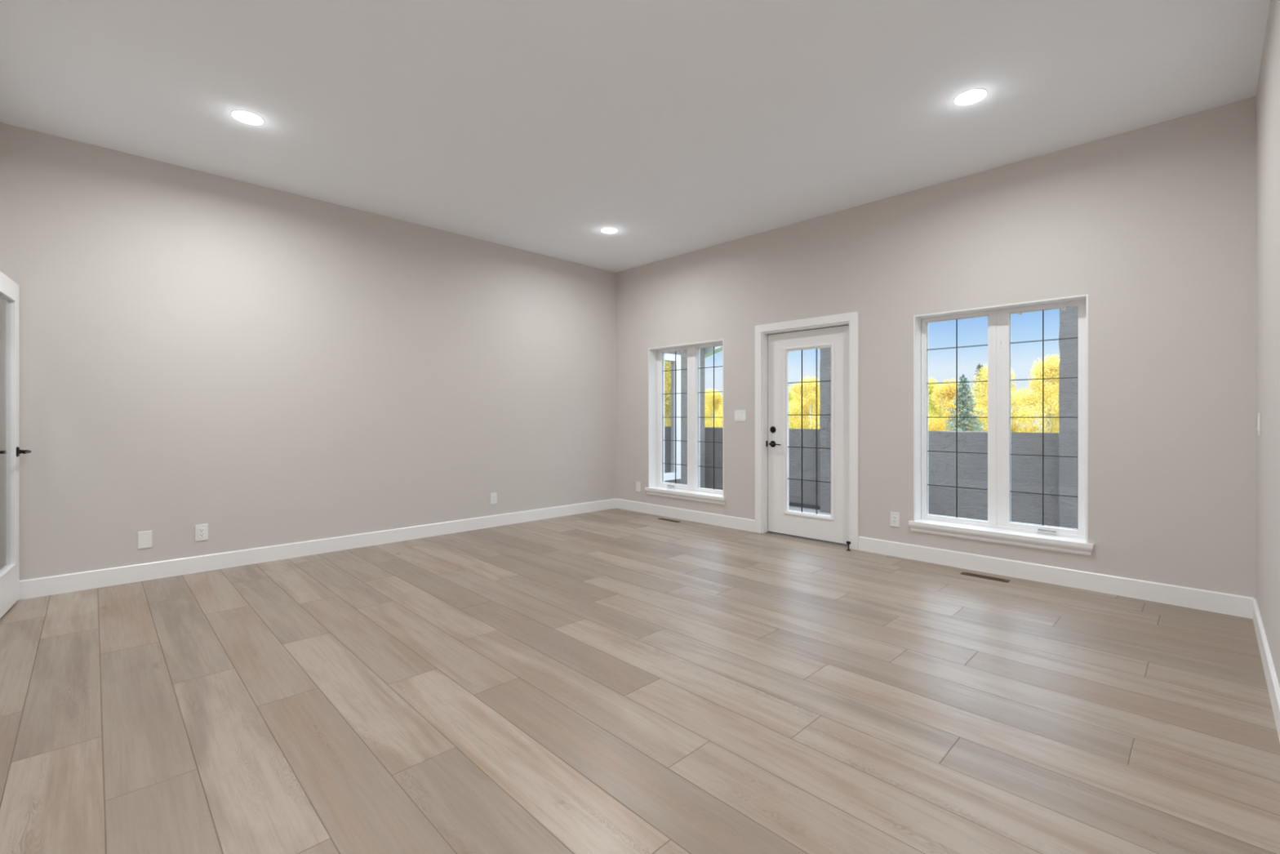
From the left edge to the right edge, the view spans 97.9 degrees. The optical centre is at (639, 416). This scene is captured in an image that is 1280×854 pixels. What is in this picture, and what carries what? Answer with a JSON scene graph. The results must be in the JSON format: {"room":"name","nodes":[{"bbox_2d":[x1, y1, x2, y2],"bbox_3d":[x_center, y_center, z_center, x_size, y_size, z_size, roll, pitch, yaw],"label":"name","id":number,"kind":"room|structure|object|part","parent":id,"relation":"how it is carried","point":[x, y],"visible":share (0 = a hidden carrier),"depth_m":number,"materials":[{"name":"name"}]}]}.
{"room":"empty living room","nodes":[
{"label":"empty living room","id":0,"kind":"room"},
{"bbox_2d":[0,122,616,580],"bbox_3d":[-2.980,-0.197,4.781,7.245,3.350,0.245,0,0,-44],"label":"wall","id":1,"kind":"structure","parent":0,"point":[259,366],"depth_m":4.54,"materials":[{"name":"paint"}]},
{"bbox_2d":[137,530,151,548],"bbox_3d":[-3.572,0.885,4.023,0.078,0.122,0.007,0,0,-44],"label":"blank plate","id":2,"kind":"object","parent":1,"relation":"attached to","point":[144,538],"visible":1,"depth_m":4.02,"materials":[{"name":"white plastic"}]},
{"bbox_2d":[195,524,208,541],"bbox_3d":[-3.341,0.880,4.249,0.078,0.122,0.009,0,0,-44],"label":"wall outlet","id":3,"kind":"object","parent":1,"relation":"attached to","point":[201,531],"visible":1,"depth_m":4.25,"materials":[{"name":"white plastic"}]},
{"bbox_2d":[199,528,204,537],"bbox_3d":[-3.339,0.880,4.248,0.034,0.068,0.004,0,0,-44],"label":"receptacle","id":4,"kind":"object","parent":3,"relation":"attached to","point":[202,531],"depth_m":4.25,"materials":[{"name":"white plastic"}]},
{"bbox_2d":[17,498,616,599],"bbox_3d":[-2.201,1.117,5.364,5.315,0.122,0.014,0,0,-44],"label":"baseboard","id":5,"kind":"structure","parent":1,"relation":"attached to","point":[72,582],"depth_m":4.55,"materials":[{"name":"white paint"}]},
{"bbox_2d":[490,492,497,504],"bbox_3d":[-1.570,0.875,5.987,0.078,0.122,0.009,0,0,-44],"label":"wall outlet","id":6,"kind":"object","parent":1,"relation":"attached to","point":[493,495],"visible":1,"depth_m":5.98,"materials":[{"name":"white plastic"}]},
{"bbox_2d":[0,0,1270,272],"bbox_3d":[-0.855,-1.972,2.791,7.490,0.200,6.063,0,0,-44],"label":"ceiling","id":7,"kind":"structure","parent":0,"point":[677,127],"depth_m":3.19,"materials":[{"name":"paint"}]},
{"bbox_2d":[231,110,264,124],"bbox_3d":[-2.452,-1.868,3.486,0.172,0.008,0.172,0,0,-44],"label":"recessed light","id":8,"kind":"object","parent":7,"relation":"in","point":[249,117],"visible":1,"depth_m":3.47,"materials":[{"name":"white plastic"}]},
{"bbox_2d":[600,227,617,233],"bbox_3d":[-0.309,-1.868,5.596,0.172,0.008,0.172,0,0,-44],"label":"recessed light","id":9,"kind":"object","parent":7,"relation":"in","point":[607,230],"visible":1,"depth_m":5.58,"materials":[{"name":"white plastic"}]},
{"bbox_2d":[953,88,987,105],"bbox_3d":[1.932,-1.868,3.262,0.172,0.008,0.172,0,0,-44],"label":"recessed light","id":10,"kind":"object","parent":7,"relation":"in","point":[971,96],"visible":1,"depth_m":3.25,"materials":[{"name":"white plastic"}]},
{"bbox_2d":[0,507,1279,853],"bbox_3d":[-0.866,1.178,2.780,7.111,0.001,5.573,0,0,-44],"label":"floor","id":11,"kind":"structure","parent":0,"point":[611,681],"depth_m":2.21,"materials":[{"name":"brown wood"}]},
{"bbox_2d":[657,517,680,522],"bbox_3d":[0.331,1.175,6.358,0.060,0.005,0.300,0,0,-44],"label":"floor vent","id":12,"kind":"object","parent":11,"relation":"in","point":[666,519],"visible":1,"depth_m":6.33,"materials":[{"name":"brown metal"}]},
{"bbox_2d":[845,541,851,551],"bbox_3d":[1.842,1.137,4.925,0.042,0.081,0.042,0,0,-44],"label":"door stop","id":13,"kind":"object","parent":11,"relation":"on","point":[847,542],"visible":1,"depth_m":4.92,"materials":[{"name":"brown metal"}]},
{"bbox_2d":[960,571,1009,582],"bbox_3d":[2.534,1.175,4.099,0.065,0.005,0.305,0,0,-44],"label":"floor vent","id":14,"kind":"object","parent":11,"relation":"in","point":[962,572],"visible":1,"depth_m":4.09,"materials":[{"name":"brown metal"}]},
{"bbox_2d":[965,573,1004,580],"bbox_3d":[2.534,1.175,4.099,0.047,0.003,0.265,0,0,-44],"label":"grille","id":15,"kind":"object","parent":14,"relation":"attached to","point":[968,574],"depth_m":4.10,"materials":[{"name":"brown metal"}]},
{"bbox_2d":[664,347,704,488],"bbox_3d":[-0.842,0.528,9.487,2.090,3.300,3.280,0,0,-44],"label":"wall","id":16,"kind":"structure","parent":0,"point":[683,480],"depth_m":8.72,"materials":[{"name":"paint"}]},
{"bbox_2d":[664,353,680,480],"bbox_3d":[0.214,0.000,8.243,1.075,1.904,0.095,0,0,-44],"label":"window","id":17,"kind":"structure","parent":16,"relation":"in","point":[669,359],"depth_m":8.52,"materials":[{"name":"white plastic"}]},
{"bbox_3d":[0.225,0.000,8.275,0.955,1.744,0.006,0,0,-44],"label":"pane","id":18,"kind":"part","parent":17,"relation":"part of","materials":[{"name":"clear glass"}]},
{"bbox_2d":[788,506,831,515],"bbox_3d":[3.663,1.443,5.362,2.560,0.250,8.920,0,0,-44],"label":"floor","id":19,"kind":"structure","parent":0,"point":[790,508],"depth_m":7.85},
{"bbox_2d":[819,347,831,513],"bbox_3d":[2.791,-0.153,7.735,0.433,2.953,0.422,0,0,-44],"label":"porch column","id":20,"kind":"structure","parent":19,"relation":"on","point":[825,353],"depth_m":7.68,"materials":[{"name":"paint"}]},
{"bbox_2d":[704,346,722,358],"bbox_3d":[3.727,-1.406,6.496,0.180,1.313,7.931,0,0,-44],"label":"beam","id":21,"kind":"structure","parent":20,"relation":"on","point":[708,351],"depth_m":9.04,"materials":[{"name":"paint"}]},
{"bbox_2d":[704,426,1059,526],"bbox_3d":[3.488,0.746,7.138,0.188,1.151,11.705,0,0,-44],"label":"fence","id":22,"kind":"object","parent":19,"relation":"on","point":[1026,471],"visible":0.18,"depth_m":6.63,"materials":[{"name":"paint"}]},
{"bbox_2d":[788,502,820,509],"bbox_3d":[4.352,1.290,6.108,0.026,0.055,8.820,0,0,-44],"label":"trim","id":23,"kind":"structure","parent":22,"relation":"attached to","point":[790,504],"depth_m":8.09,"materials":[{"name":"grey"}]},
{"bbox_2d":[1058,306,1078,528],"bbox_3d":[4.669,-0.153,5.821,0.433,2.950,0.422,0,0,-44],"label":"porch column","id":24,"kind":"structure","parent":19,"relation":"on","point":[1068,317],"depth_m":5.76,"materials":[{"name":"paint"}]},
{"bbox_2d":[616,96,1256,597],"bbox_3d":[1.734,-0.197,5.325,0.245,3.350,6.070,0,0,-44],"label":"wall","id":25,"kind":"structure","parent":0,"point":[1156,224],"depth_m":3.83,"materials":[{"name":"paint"}]},
{"bbox_2d":[635,481,640,491],"bbox_3d":[-0.023,0.866,6.933,0.009,0.122,0.078,0,0,-44],"label":"wall outlet","id":26,"kind":"object","parent":25,"relation":"attached to","point":[637,483],"visible":1,"depth_m":6.93,"materials":[{"name":"white plastic"}]},
{"bbox_2d":[644,339,725,504],"bbox_3d":[0.568,0.053,6.470,0.254,1.780,1.197,0,0,-44],"label":"window","id":27,"kind":"structure","parent":25,"relation":"in","point":[692,491],"depth_m":6.55,"materials":[{"name":"white paint"}]},
{"bbox_2d":[662,351,687,483],"bbox_3d":[0.431,0.006,6.733,0.010,1.598,0.424,0,0,-44],"label":"grille","id":28,"kind":"object","parent":27,"relation":"attached to","point":[664,352],"depth_m":6.89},
{"bbox_3d":[0.446,0.014,6.718,0.071,1.650,0.546,0,0,-44],"label":"sash","id":29,"kind":"part","parent":27,"relation":"part of","materials":[{"name":"white plastic"}]},
{"bbox_3d":[0.541,0.901,6.444,0.178,0.083,1.197,0,0,-44],"label":"sill","id":30,"kind":"part","parent":27,"relation":"part of","materials":[{"name":"white paint"}]},
{"bbox_2d":[700,346,722,488],"bbox_3d":[0.837,0.012,6.319,0.010,1.620,0.455,0,0,-44],"label":"grille","id":31,"kind":"object","parent":27,"relation":"attached to","point":[713,366],"depth_m":6.31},
{"bbox_2d":[734,409,746,421],"bbox_3d":[1.050,-0.012,5.840,0.010,0.118,0.145,0,0,-44],"label":"light switch","id":32,"kind":"object","parent":25,"relation":"attached to","point":[740,415],"visible":1,"depth_m":5.83,"materials":[{"name":"white plastic"}]},
{"bbox_2d":[755,311,858,550],"bbox_3d":[1.627,0.122,5.390,0.217,2.111,1.075,0,0,-44],"label":"door","id":33,"kind":"structure","parent":25,"relation":"in","point":[838,332],"depth_m":5.37,"materials":[{"name":"white paint"}]},
{"bbox_3d":[1.636,0.138,5.393,0.063,1.655,0.532,0,0,-44],"label":"lite frame","id":34,"kind":"part","parent":33,"relation":"part of","materials":[{"name":"white plastic"}]},
{"bbox_2d":[787,348,831,514],"bbox_3d":[1.637,0.138,5.393,0.010,1.587,0.464,0,0,-44],"label":"grille","id":35,"kind":"object","parent":33,"relation":"attached to","point":[789,512],"depth_m":5.44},
{"bbox_2d":[890,511,899,527],"bbox_3d":[2.155,0.866,4.714,0.009,0.122,0.078,0,0,-44],"label":"wall outlet","id":36,"kind":"object","parent":25,"relation":"attached to","point":[895,517],"visible":1,"depth_m":4.71,"materials":[{"name":"white plastic"}]},
{"bbox_2d":[893,515,897,524],"bbox_3d":[2.154,0.866,4.712,0.004,0.068,0.034,0,0,-44],"label":"receptacle","id":37,"kind":"object","parent":36,"relation":"attached to","point":[895,517],"depth_m":4.71,"materials":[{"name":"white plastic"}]},
{"bbox_2d":[616,498,1256,618],"bbox_3d":[1.638,1.117,5.238,0.014,0.122,5.573,0,0,-44],"label":"baseboard","id":38,"kind":"structure","parent":25,"relation":"attached to","point":[1186,597],"depth_m":4.02,"materials":[{"name":"white paint"}]},
{"bbox_2d":[908,293,1093,555],"bbox_3d":[2.726,0.053,4.272,0.254,1.780,1.192,0,0,-44],"label":"window","id":39,"kind":"structure","parent":25,"relation":"in","point":[998,528],"depth_m":4.29,"materials":[{"name":"white paint"}]},
{"bbox_2d":[927,319,987,517],"bbox_3d":[2.581,0.012,4.543,0.010,1.620,0.455,0,0,-44],"label":"grille","id":40,"kind":"object","parent":39,"relation":"attached to","point":[935,320],"depth_m":4.54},
{"bbox_3d":[2.699,0.901,4.245,0.178,0.083,1.192,0,0,-44],"label":"sill","id":41,"kind":"part","parent":39,"relation":"part of","materials":[{"name":"white paint"}]},
{"bbox_3d":[2.971,0.014,4.145,0.071,1.650,0.541,0,0,-44],"label":"sash","id":42,"kind":"part","parent":39,"relation":"part of","materials":[{"name":"white plastic"}]},
{"bbox_2d":[1009,310,1078,525],"bbox_3d":[2.986,0.006,4.130,0.010,1.598,0.419,0,0,-44],"label":"grille","id":43,"kind":"object","parent":39,"relation":"attached to","point":[1043,340],"depth_m":4.13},
{"bbox_3d":[2.966,0.828,4.064,0.015,0.014,0.107,0,0,-44],"label":"crank handle","id":44,"kind":"part","parent":39,"relation":"part of","materials":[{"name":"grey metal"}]},
{"bbox_2d":[1256,0,1279,687],"bbox_3d":[1.095,-0.197,0.629,7.245,3.350,0.245,0,0,-44],"label":"wall","id":45,"kind":"structure","parent":0,"point":[1268,92],"depth_m":2.56,"materials":[{"name":"paint"}]},
{"bbox_2d":[1257,413,1260,435],"bbox_3d":[3.331,0.038,3.002,0.075,0.120,0.010,0,0,-44],"label":"light switch","id":46,"kind":"object","parent":45,"relation":"attached to","point":[1259,414],"visible":1,"depth_m":2.98,"materials":[{"name":"white plastic"}]},
{"bbox_2d":[1252,597,1279,741],"bbox_3d":[1.693,1.117,1.397,5.315,0.122,0.014,0,0,-44],"label":"baseboard","id":47,"kind":"structure","parent":45,"relation":"attached to","point":[1273,688],"depth_m":2.44,"materials":[{"name":"white paint"}]},
{"bbox_3d":[-2.200,-0.347,1.470,0.140,3.050,5.573,0,0,-44],"label":"wall","id":48,"kind":"structure","parent":0,"visible":0},
{"bbox_2d":[0,271,31,617],"bbox_3d":[-3.734,0.161,3.240,0.165,2.010,0.836,0,0,-39],"label":"door","id":49,"kind":"structure","parent":48,"relation":"in","point":[9,289],"depth_m":3.48,"materials":[{"name":"paint"}]},
{"label":"outside","id":50,"kind":"structure","parent":0,"visible":0},
{"bbox_3d":[38.630,4.578,51.935,112.100,0.400,160.000,0,0,-44],"label":"ground","id":51,"kind":"structure","parent":50,"visible":0},
{"bbox_2d":[704,404,720,426],"bbox_3d":[4.062,1.244,40.177,3.553,6.274,3.176,0,0,-6],"label":"autumn tree","id":52,"kind":"object","parent":51,"relation":"on","point":[705,405],"visible":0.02,"depth_m":39.87,"materials":[{"name":"yellow plant"}]},
{"bbox_2d":[704,387,722,427],"bbox_3d":[4.766,1.250,35.881,3.094,6.263,3.562,0,0,-13],"label":"autumn tree","id":53,"kind":"object","parent":51,"relation":"on","point":[717,397],"visible":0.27,"depth_m":35.35,"materials":[{"name":"yellow plant"}]},
{"bbox_2d":[704,390,722,425],"bbox_3d":[5.863,1.077,45.892,3.701,6.608,4.260,0,0,-19],"label":"autumn tree","id":54,"kind":"object","parent":51,"relation":"on","point":[710,390],"visible":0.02,"depth_m":45.30,"materials":[{"name":"yellow plant"}]},
{"bbox_2d":[788,385,801,428],"bbox_3d":[8.837,1.057,34.936,3.553,6.649,3.176,0,0,-21],"label":"autumn tree","id":55,"kind":"object","parent":51,"relation":"on","point":[790,393],"visible":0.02,"depth_m":34.91,"materials":[{"name":"yellow plant"}]},
{"bbox_2d":[788,391,808,426],"bbox_3d":[14.401,0.804,51.324,5.280,7.154,5.279,0,0,23],"label":"autumn tree","id":56,"kind":"object","parent":51,"relation":"on","point":[789,391],"visible":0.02,"depth_m":51.03,"materials":[{"name":"yellow plant"}]},
{"bbox_2d":[788,378,819,428],"bbox_3d":[11.661,0.792,40.087,4.267,7.179,4.077,0,0,-41],"label":"autumn tree","id":57,"kind":"object","parent":51,"relation":"on","point":[805,411],"visible":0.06,"depth_m":39.40,"materials":[{"name":"yellow plant"}]},
{"bbox_2d":[788,374,820,429],"bbox_3d":[9.379,1.021,30.785,3.094,6.720,3.562,0,0,-28],"label":"autumn tree","id":58,"kind":"object","parent":51,"relation":"on","point":[810,388],"visible":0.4,"depth_m":30.71,"materials":[{"name":"yellow plant"}]},
{"bbox_2d":[928,375,946,431],"bbox_3d":[17.678,0.929,34.358,4.249,6.905,3.799,0,0,41],"label":"autumn tree","id":59,"kind":"object","parent":51,"relation":"on","point":[931,409],"visible":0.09,"depth_m":33.56,"materials":[{"name":"yellow plant"}]},
{"bbox_2d":[928,377,986,431],"bbox_3d":[14.245,1.285,25.911,3.409,6.192,3.568,0,0,41],"label":"autumn tree","id":60,"kind":"object","parent":51,"relation":"on","point":[947,392],"visible":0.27,"depth_m":25.62,"materials":[{"name":"yellow plant"}]},
{"bbox_2d":[945,373,985,431],"bbox_3d":[11.427,1.421,19.747,3.618,5.913,3.407,0,0,-16],"label":"spruce tree","id":61,"kind":"object","parent":51,"relation":"on","point":[963,422],"visible":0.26,"depth_m":19.65,"materials":[{"name":"green plant"}]},
{"bbox_2d":[970,363,987,427],"bbox_3d":[21.508,0.488,35.146,3.701,7.780,3.772,0,0,11],"label":"spruce tree","id":62,"kind":"object","parent":51,"relation":"on","point":[979,366],"visible":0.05,"depth_m":35.15,"materials":[{"name":"green plant"}]},
{"bbox_2d":[972,364,987,431],"bbox_3d":[24.968,0.276,40.445,3.443,8.205,3.246,0,0,38],"label":"spruce tree","id":63,"kind":"object","parent":51,"relation":"on","point":[981,365],"visible":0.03,"depth_m":40.54,"materials":[{"name":"green plant"}]},
{"bbox_2d":[968,362,1031,431],"bbox_3d":[19.756,0.678,30.526,3.701,7.407,4.260,0,0,34],"label":"autumn tree","id":64,"kind":"object","parent":51,"relation":"on","point":[980,402],"visible":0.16,"depth_m":30.45,"materials":[{"name":"yellow plant"}]},
{"bbox_2d":[1013,354,1059,432],"bbox_3d":[18.383,0.739,25.304,3.094,7.286,3.562,0,0,40],"label":"autumn tree","id":65,"kind":"object","parent":51,"relation":"on","point":[1050,371],"visible":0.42,"depth_m":25.03,"materials":[{"name":"yellow plant"}]},
{"bbox_2d":[1032,376,1059,430],"bbox_3d":[28.726,0.452,36.767,4.959,7.860,4.307,0,0,20],"label":"autumn tree","id":66,"kind":"object","parent":51,"relation":"on","point":[1055,376],"visible":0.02,"depth_m":37.65,"materials":[{"name":"yellow plant"}]}
]}

